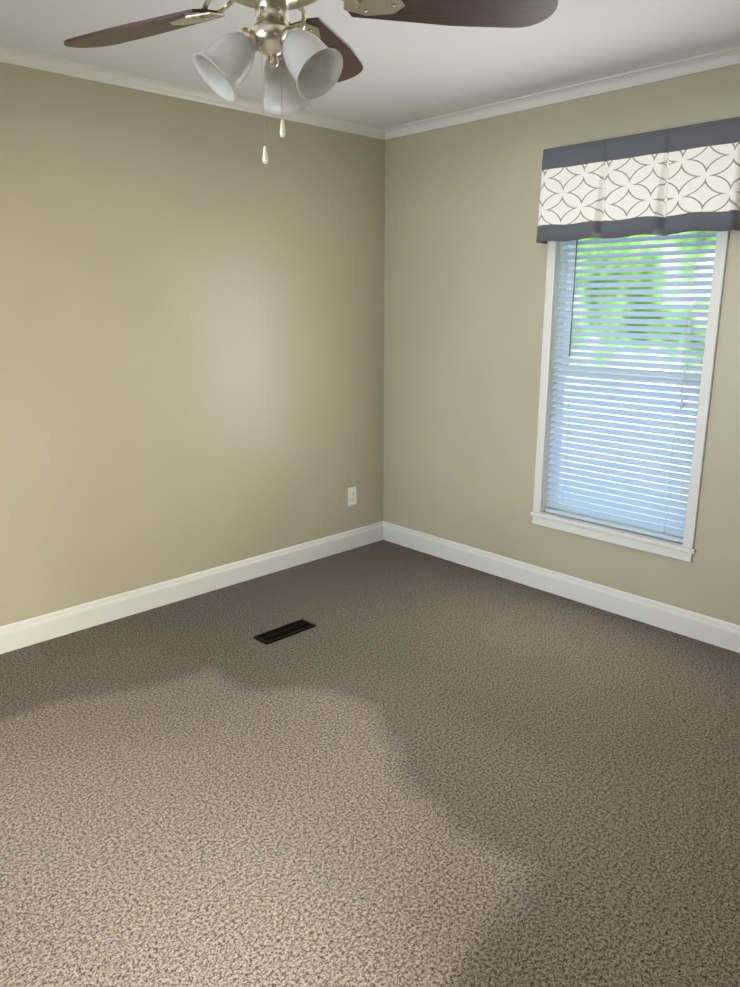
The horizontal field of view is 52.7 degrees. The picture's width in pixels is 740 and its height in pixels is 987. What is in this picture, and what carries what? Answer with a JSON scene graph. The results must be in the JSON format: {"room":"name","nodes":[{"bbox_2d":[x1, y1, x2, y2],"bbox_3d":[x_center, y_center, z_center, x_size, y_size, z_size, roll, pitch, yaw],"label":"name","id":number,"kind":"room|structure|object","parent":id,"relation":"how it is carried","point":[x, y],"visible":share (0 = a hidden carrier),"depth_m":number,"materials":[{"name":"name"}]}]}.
{"room":"empty bedroom","nodes":[
{"label":"empty bedroom","id":0,"kind":"room"},
{"bbox_2d":[0,62,384,625],"bbox_3d":[-1.577,-0.513,3.107,4.720,2.440,0.120,-13,20,-42],"label":"wall","id":1,"kind":"structure","parent":0,"point":[191,337],"depth_m":3.59,"materials":[{"name":"paint"}]},
{"bbox_2d":[0,521,382,653],"bbox_3d":[-1.530,0.622,3.348,4.480,0.121,0.014,-13,20,-42],"label":"baseboard","id":2,"kind":"structure","parent":1,"relation":"attached to","point":[33,630],"depth_m":3.82,"materials":[{"name":"white wood"}]},
{"bbox_2d":[0,44,384,139],"bbox_3d":[-1.519,-1.656,2.751,4.480,0.048,0.048,-13,20,-42],"label":"crown molding","id":3,"kind":"structure","parent":1,"relation":"attached to","point":[40,61],"depth_m":3.30,"materials":[{"name":"white wood"}]},
{"bbox_2d":[348,486,356,505],"bbox_3d":[-0.109,0.017,4.595,0.070,0.115,0.007,-13,20,-42],"label":"electrical outlet","id":4,"kind":"object","parent":1,"relation":"attached to","point":[351,495],"visible":1,"depth_m":4.59,"materials":[{"name":"white plastic"}]},
{"bbox_2d":[0,540,739,986],"bbox_3d":[-0.197,1.077,2.020,4.720,0.100,4.120,-13,20,-42],"label":"floor","id":5,"kind":"structure","parent":0,"point":[398,766],"depth_m":2.35,"materials":[{"name":"carpet"}]},
{"bbox_2d":[253,619,315,644],"bbox_3d":[-0.397,0.644,3.488,0.286,0.009,0.104,-13,20,-42],"label":"air vent register","id":6,"kind":"object","parent":5,"relation":"on","point":[283,632],"visible":1,"depth_m":3.48,"materials":[{"name":"brown metal"}]},
{"bbox_2d":[0,0,739,127],"bbox_3d":[-0.197,-1.383,1.389,4.720,0.100,4.120,-13,20,-42],"label":"ceiling","id":7,"kind":"structure","parent":0,"point":[411,72],"depth_m":2.85,"materials":[{"name":"white paint"}]},
{"bbox_2d":[64,0,557,163],"bbox_3d":[-0.233,-1.003,1.459,1.081,0.669,1.119,-13,20,-42],"label":"ceiling fan","id":8,"kind":"object","parent":7,"relation":"hanging from","point":[308,60],"visible":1,"depth_m":1.53,"materials":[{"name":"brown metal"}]},
{"bbox_2d":[383,64,739,624],"bbox_3d":[1.468,-0.547,3.241,0.120,2.440,3.880,-13,20,-42],"label":"wall","id":9,"kind":"structure","parent":0,"point":[465,274],"depth_m":3.94,"materials":[{"name":"paint"}]},
{"bbox_2d":[383,521,739,652],"bbox_3d":[1.420,0.587,3.485,0.014,0.121,3.880,-13,20,-42],"label":"baseboard","id":10,"kind":"structure","parent":9,"relation":"attached to","point":[707,629],"depth_m":3.83,"materials":[{"name":"white wood"}]},
{"bbox_2d":[385,46,739,139],"bbox_3d":[1.407,-1.691,2.887,0.048,0.048,3.880,-13,20,-42],"label":"crown molding","id":11,"kind":"structure","parent":9,"relation":"attached to","point":[704,62],"depth_m":3.36,"materials":[{"name":"white wood"}]},
{"bbox_2d":[530,230,729,561],"bbox_3d":[1.201,-0.543,3.514,0.143,1.586,0.872,-13,20,-42],"label":"window","id":12,"kind":"structure","parent":9,"relation":"in","point":[684,551],"depth_m":3.61,"materials":[{"name":"white"}]},
{"bbox_2d":[545,231,716,542],"bbox_3d":[1.188,-0.550,3.500,0.062,1.465,0.752,-13,20,-42],"label":"window blinds","id":13,"kind":"object","parent":12,"relation":"attached to","point":[565,507],"visible":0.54,"depth_m":3.50,"materials":[{"name":"white plastic"}]},
{"bbox_2d":[536,117,739,243],"bbox_3d":[1.135,-1.321,3.225,0.115,0.414,0.918,-13,20,-42],"label":"valance","id":14,"kind":"object","parent":9,"relation":"attached to","point":[670,181],"visible":1,"depth_m":3.15,"materials":[{"name":"fabric"}]},
{"label":"outside","id":15,"kind":"structure","parent":0,"visible":0},
{"bbox_2d":[558,231,715,528],"bbox_3d":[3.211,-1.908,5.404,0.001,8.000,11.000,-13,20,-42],"label":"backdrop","id":16,"kind":"structure","parent":15,"point":[656,272],"depth_m":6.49,"materials":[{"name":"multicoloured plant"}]}
]}

